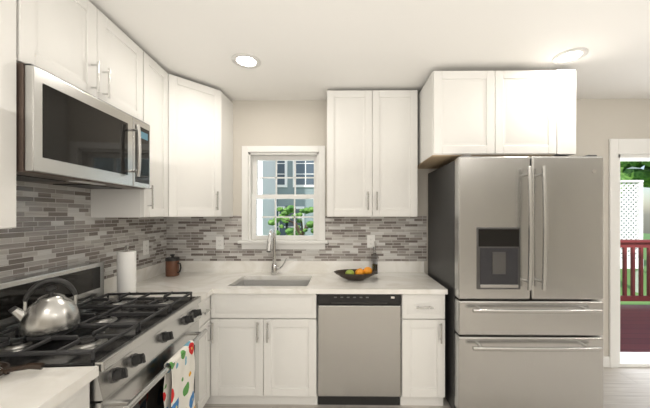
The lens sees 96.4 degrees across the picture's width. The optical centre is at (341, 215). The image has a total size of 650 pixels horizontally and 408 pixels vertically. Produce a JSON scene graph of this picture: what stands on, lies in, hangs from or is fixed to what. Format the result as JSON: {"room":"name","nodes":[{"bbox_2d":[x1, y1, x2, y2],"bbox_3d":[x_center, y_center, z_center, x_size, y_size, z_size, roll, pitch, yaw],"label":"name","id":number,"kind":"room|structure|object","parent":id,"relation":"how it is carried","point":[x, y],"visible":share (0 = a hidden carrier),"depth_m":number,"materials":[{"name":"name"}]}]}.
{"room":"kitchen","nodes":[
{"label":"kitchen","id":0,"kind":"room"},
{"bbox_2d":[89,0,649,100],"bbox_3d":[1.175,-1.115,0.018,6.570,0.120,5.580,0,0,1],"label":"ceiling","id":1,"kind":"structure","parent":0,"point":[308,49],"depth_m":1.75,"materials":[{"name":"white paint"}]},
{"bbox_2d":[231,53,260,68],"bbox_3d":[-0.653,-1.050,1.981,0.190,0.010,0.190,0,0,1],"label":"recessed light","id":2,"kind":"object","parent":1,"relation":"in","point":[246,60],"visible":1,"depth_m":1.97,"materials":[{"name":"white plastic"}]},
{"bbox_2d":[552,48,588,63],"bbox_3d":[1.509,-1.050,1.920,0.190,0.010,0.190,0,0,1],"label":"recessed light","id":3,"kind":"object","parent":1,"relation":"in","point":[570,55],"visible":1,"depth_m":1.91,"materials":[{"name":"white plastic"}]},
{"bbox_2d":[203,367,649,407],"bbox_3d":[1.175,1.440,0.018,6.570,0.120,5.580,0,0,1],"label":"floor","id":4,"kind":"structure","parent":0,"point":[626,387],"depth_m":2.21,"materials":[{"name":"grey wood"}]},
{"bbox_2d":[80,397,89,407],"bbox_3d":[-1.149,0.968,0.534,0.705,0.825,0.928,0,0,1],"label":"base cabinet","id":5,"kind":"object","parent":4,"relation":"on","point":[86,403],"depth_m":0.98,"materials":[{"name":"white wood"}]},
{"bbox_2d":[0,366,98,407],"bbox_3d":[-1.136,0.537,0.527,0.732,0.034,0.953,0,0,1],"label":"countertop","id":6,"kind":"structure","parent":5,"relation":"on","point":[54,387],"depth_m":0.90,"materials":[{"name":"white stone"}]},
{"bbox_2d":[0,362,44,375],"bbox_3d":[-1.120,0.499,0.920,0.291,0.040,0.123,0,0,-4],"label":"trivet","id":7,"kind":"object","parent":6,"relation":"on","point":[6,368],"visible":0.98,"depth_m":0.93,"materials":[{"name":"brown wood"}]},
{"bbox_2d":[0,261,207,407],"bbox_3d":[-1.151,0.833,1.397,0.736,1.095,0.824,0,0,-4],"label":"range","id":8,"kind":"object","parent":4,"relation":"on","point":[142,351],"visible":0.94,"depth_m":1.31,"materials":[{"name":"metal"}]},
{"bbox_2d":[8,277,79,336],"bbox_3d":[-1.205,0.364,1.198,0.188,0.211,0.180,0,0,-4],"label":"kettle","id":9,"kind":"object","parent":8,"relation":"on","point":[50,312],"visible":1,"depth_m":1.15,"materials":[{"name":"metal"}]},
{"bbox_2d":[163,340,195,407],"bbox_3d":[-0.816,0.896,1.464,0.058,0.428,0.246,0,0,-4],"label":"towel","id":10,"kind":"object","parent":8,"relation":"hanging from","point":[178,389],"depth_m":1.44,"materials":[{"name":"multicoloured fabric"}]},
{"bbox_2d":[198,293,223,407],"bbox_3d":[-1.251,0.968,1.933,0.740,0.825,0.295,0,0,1],"label":"base cabinet","id":11,"kind":"object","parent":4,"relation":"on","point":[212,307],"depth_m":2.03,"materials":[{"name":"white wood"}]},
{"bbox_2d":[104,273,251,300],"bbox_3d":[-1.232,0.537,2.227,0.781,0.034,0.886,0,0,1],"label":"countertop","id":12,"kind":"structure","parent":11,"relation":"on","point":[200,284],"depth_m":2.20,"materials":[{"name":"white stone"}]},
{"bbox_2d":[114,245,138,297],"bbox_3d":[-1.393,0.357,1.877,0.132,0.324,0.132,0,0,-4],"label":"paper towel","id":13,"kind":"object","parent":12,"relation":"on","point":[126,271],"visible":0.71,"depth_m":1.83,"materials":[{"name":"paper"}]},
{"bbox_2d":[165,254,181,276],"bbox_3d":[-1.436,0.426,2.485,0.140,0.185,0.108,0,0,1],"label":"canister","id":14,"kind":"object","parent":12,"relation":"on","point":[172,263],"visible":1,"depth_m":2.44,"materials":[{"name":"brown"}]},
{"bbox_2d":[266,229,286,274],"bbox_3d":[-0.558,0.320,2.478,0.149,0.399,0.241,0,0,1],"label":"faucet","id":15,"kind":"object","parent":12,"relation":"on","point":[274,268],"depth_m":2.54,"materials":[{"name":"silver metal"}]},
{"bbox_2d":[216,297,317,404],"bbox_3d":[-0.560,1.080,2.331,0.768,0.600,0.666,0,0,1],"label":"base cabinet","id":16,"kind":"object","parent":4,"relation":"on","point":[258,339],"depth_m":2.06,"materials":[{"name":"white wood"}]},
{"bbox_2d":[317,294,400,404],"bbox_3d":[0.125,0.970,2.322,0.596,0.820,0.554,0,0,1],"label":"dishwasher","id":17,"kind":"object","parent":4,"relation":"on","point":[358,349],"visible":0.94,"depth_m":2.05,"materials":[{"name":"metal"}]},
{"bbox_2d":[388,293,447,405],"bbox_3d":[0.582,0.968,2.350,0.310,0.825,0.604,0,0,1],"label":"base cabinet","id":18,"kind":"object","parent":4,"relation":"on","point":[422,314],"depth_m":2.05,"materials":[{"name":"white wood"}]},
{"bbox_2d":[304,273,447,292],"bbox_3d":[0.246,0.537,2.343,0.993,0.034,0.624,0,0,1],"label":"countertop","id":19,"kind":"structure","parent":18,"relation":"on","point":[321,282],"depth_m":2.17,"materials":[{"name":"white stone"}]},
{"bbox_2d":[334,267,376,280],"bbox_3d":[0.109,0.468,2.324,0.350,0.101,0.217,0,0,1],"label":"fruit bowl","id":20,"kind":"object","parent":19,"relation":"on","point":[359,274],"visible":1,"depth_m":2.29,"materials":[{"name":"brown"}]},
{"bbox_2d":[372,241,377,273],"bbox_3d":[0.291,0.376,2.572,0.056,0.286,0.056,0,0,1],"label":"oil bottle","id":21,"kind":"object","parent":19,"relation":"on","point":[374,262],"visible":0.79,"depth_m":2.55,"materials":[{"name":"clear glass"}]},
{"bbox_2d":[428,155,602,407],"bbox_3d":[1.241,0.491,2.212,0.945,1.777,0.790,0,0,1],"label":"fridge","id":22,"kind":"object","parent":4,"relation":"on","point":[515,256],"visible":1,"depth_m":1.89,"materials":[{"name":"grey metal"}]},
{"bbox_2d":[231,99,649,355],"bbox_3d":[1.354,0.163,2.726,5.950,2.435,0.160,0,0,1],"label":"wall","id":23,"kind":"structure","parent":0,"point":[600,123],"depth_m":2.65,"materials":[{"name":"grey paint"}]},
{"bbox_2d":[216,237,223,248],"bbox_3d":[-1.119,0.255,2.658,0.072,0.116,0.008,0,0,1],"label":"electrical outlet","id":24,"kind":"object","parent":23,"relation":"attached to","point":[219,242],"visible":1,"depth_m":2.66,"materials":[{"name":"white plastic"}]},
{"bbox_2d":[238,146,327,249],"bbox_3d":[-0.534,-0.159,2.713,0.815,0.948,0.205,0,0,1],"label":"window","id":25,"kind":"structure","parent":23,"relation":"in","point":[287,196],"depth_m":2.72,"materials":[{"name":"white wood"}]},
{"bbox_2d":[164,261,423,272],"bbox_3d":[-0.436,0.470,2.653,2.364,0.100,0.019,0,0,1],"label":"backsplash","id":26,"kind":"structure","parent":23,"relation":"attached to","point":[187,266],"depth_m":2.64,"materials":[{"name":"white stone"}]},
{"bbox_2d":[167,216,426,260],"bbox_3d":[-0.422,0.212,2.660,2.389,0.414,0.008,0,0,1],"label":"backsplash","id":27,"kind":"structure","parent":23,"relation":"attached to","point":[396,238],"depth_m":2.65,"materials":[{"name":"tile"}]},
{"bbox_2d":[367,235,374,247],"bbox_3d":[0.266,0.240,2.644,0.072,0.116,0.008,0,0,1],"label":"electrical outlet","id":28,"kind":"object","parent":23,"relation":"attached to","point":[370,240],"visible":0.96,"depth_m":2.64,"materials":[{"name":"white plastic"}]},
{"bbox_2d":[327,90,417,216],"bbox_3d":[0.252,-0.508,2.521,0.750,1.045,0.270,0,0,1],"label":"upper cabinet","id":29,"kind":"object","parent":23,"relation":"attached to","point":[372,136],"depth_m":2.39,"materials":[{"name":"white wood"}]},
{"bbox_2d":[418,70,575,168],"bbox_3d":[1.141,-0.719,2.337,0.992,0.593,0.618,0,0,1],"label":"upper cabinet","id":30,"kind":"object","parent":23,"relation":"attached to","point":[521,113],"visible":0.98,"depth_m":2.03,"materials":[{"name":"white wood"}]},
{"bbox_2d":[603,356,609,367],"bbox_3d":[2.101,1.330,2.631,0.645,0.100,0.013,0,0,1],"label":"baseboard","id":31,"kind":"structure","parent":23,"relation":"attached to","point":[606,361],"depth_m":2.61,"materials":[{"name":"white wood"}]},
{"bbox_2d":[609,139,649,367],"bbox_3d":[3.239,0.345,2.727,1.630,2.070,0.238,0,0,1],"label":"door frame","id":32,"kind":"structure","parent":23,"relation":"attached to","point":[629,150],"depth_m":2.62,"materials":[{"name":"white wood"}]},
{"bbox_3d":[-1.768,0.162,0.031,0.660,2.435,5.580,0,0,-4],"label":"wall","id":33,"kind":"structure","parent":0,"visible":0},
{"bbox_2d":[0,0,47,228],"bbox_3d":[-1.313,-0.490,0.567,0.396,1.080,0.989,0,0,1],"label":"upper cabinet","id":34,"kind":"object","parent":33,"relation":"attached to","point":[23,23],"depth_m":1.04,"materials":[{"name":"white wood"}]},
{"bbox_2d":[0,181,166,279],"bbox_3d":[-1.525,0.180,1.360,0.008,0.720,2.618,0,0,-4],"label":"backsplash","id":35,"kind":"structure","parent":33,"relation":"attached to","point":[57,226],"depth_m":1.62,"materials":[{"name":"tile"}]},
{"bbox_2d":[48,0,155,127],"bbox_3d":[-1.373,-0.798,1.426,0.378,0.464,0.768,0,0,1],"label":"upper cabinet","id":36,"kind":"object","parent":33,"relation":"attached to","point":[88,46],"depth_m":1.45,"materials":[{"name":"white wood"}]},
{"bbox_2d":[16,63,149,188],"bbox_3d":[-1.321,-0.358,1.430,0.418,0.404,0.742,0,0,-4],"label":"microwave","id":37,"kind":"object","parent":36,"relation":"attached to","point":[68,134],"visible":0.98,"depth_m":1.26,"materials":[{"name":"silver metal"}]},
{"bbox_2d":[91,63,167,216],"bbox_3d":[-1.401,-0.508,1.971,0.358,1.045,0.361,0,0,1],"label":"upper cabinet","id":38,"kind":"object","parent":33,"relation":"attached to","point":[152,202],"depth_m":1.92,"materials":[{"name":"white wood"}]},
{"bbox_2d":[143,240,148,254],"bbox_3d":[-1.586,0.264,2.349,0.008,0.116,0.072,0,0,-4],"label":"electrical outlet","id":39,"kind":"object","parent":33,"relation":"attached to","point":[146,247],"visible":1,"depth_m":2.35,"materials":[{"name":"white plastic"}]},
{"bbox_2d":[168,74,232,216],"bbox_3d":[-1.311,-0.508,2.358,0.623,1.045,0.628,0,0,1],"label":"upper cabinet","id":40,"kind":"object","parent":33,"relation":"attached to","point":[200,117],"depth_m":2.27,"materials":[{"name":"white wood"}]},
{"label":"outside","id":41,"kind":"structure","parent":0,"visible":0},
{"bbox_2d":[620,233,649,304],"bbox_3d":[0.224,1.880,21.414,60.000,0.100,37.170,0,0,1],"label":"ground","id":42,"kind":"structure","parent":41,"point":[646,236],"depth_m":7.75,"materials":[{"name":"green plant"}]},
{"bbox_2d":[621,167,640,257],"bbox_3d":[0.896,-2.320,13.941,20.100,8.300,7.700,0,0,1],"label":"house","id":43,"kind":"structure","parent":42,"relation":"on","point":[626,211],"depth_m":10.29,"materials":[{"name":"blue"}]},
{"bbox_2d":[620,180,643,292],"bbox_3d":[4.074,0.505,7.043,6.027,2.650,0.430,0,0,1],"label":"lattice","id":44,"kind":"object","parent":42,"relation":"on","point":[637,211],"visible":0.12,"depth_m":6.84,"materials":[{"name":"white wood"}]},
{"bbox_2d":[620,240,649,351],"bbox_3d":[3.444,1.083,3.719,4.410,1.495,1.730,0,0,1],"label":"deck","id":45,"kind":"object","parent":42,"relation":"on","point":[634,328],"visible":0.1,"depth_m":4.45,"materials":[{"name":"red wood"}]},
{"bbox_2d":[620,161,649,190],"bbox_3d":[9.441,-0.186,8.762,2.520,4.034,2.437,0,0,1],"label":"tree","id":46,"kind":"object","parent":42,"relation":"on","point":[634,174],"visible":0.44,"depth_m":8.72,"materials":[{"name":"green plant"}]}
]}

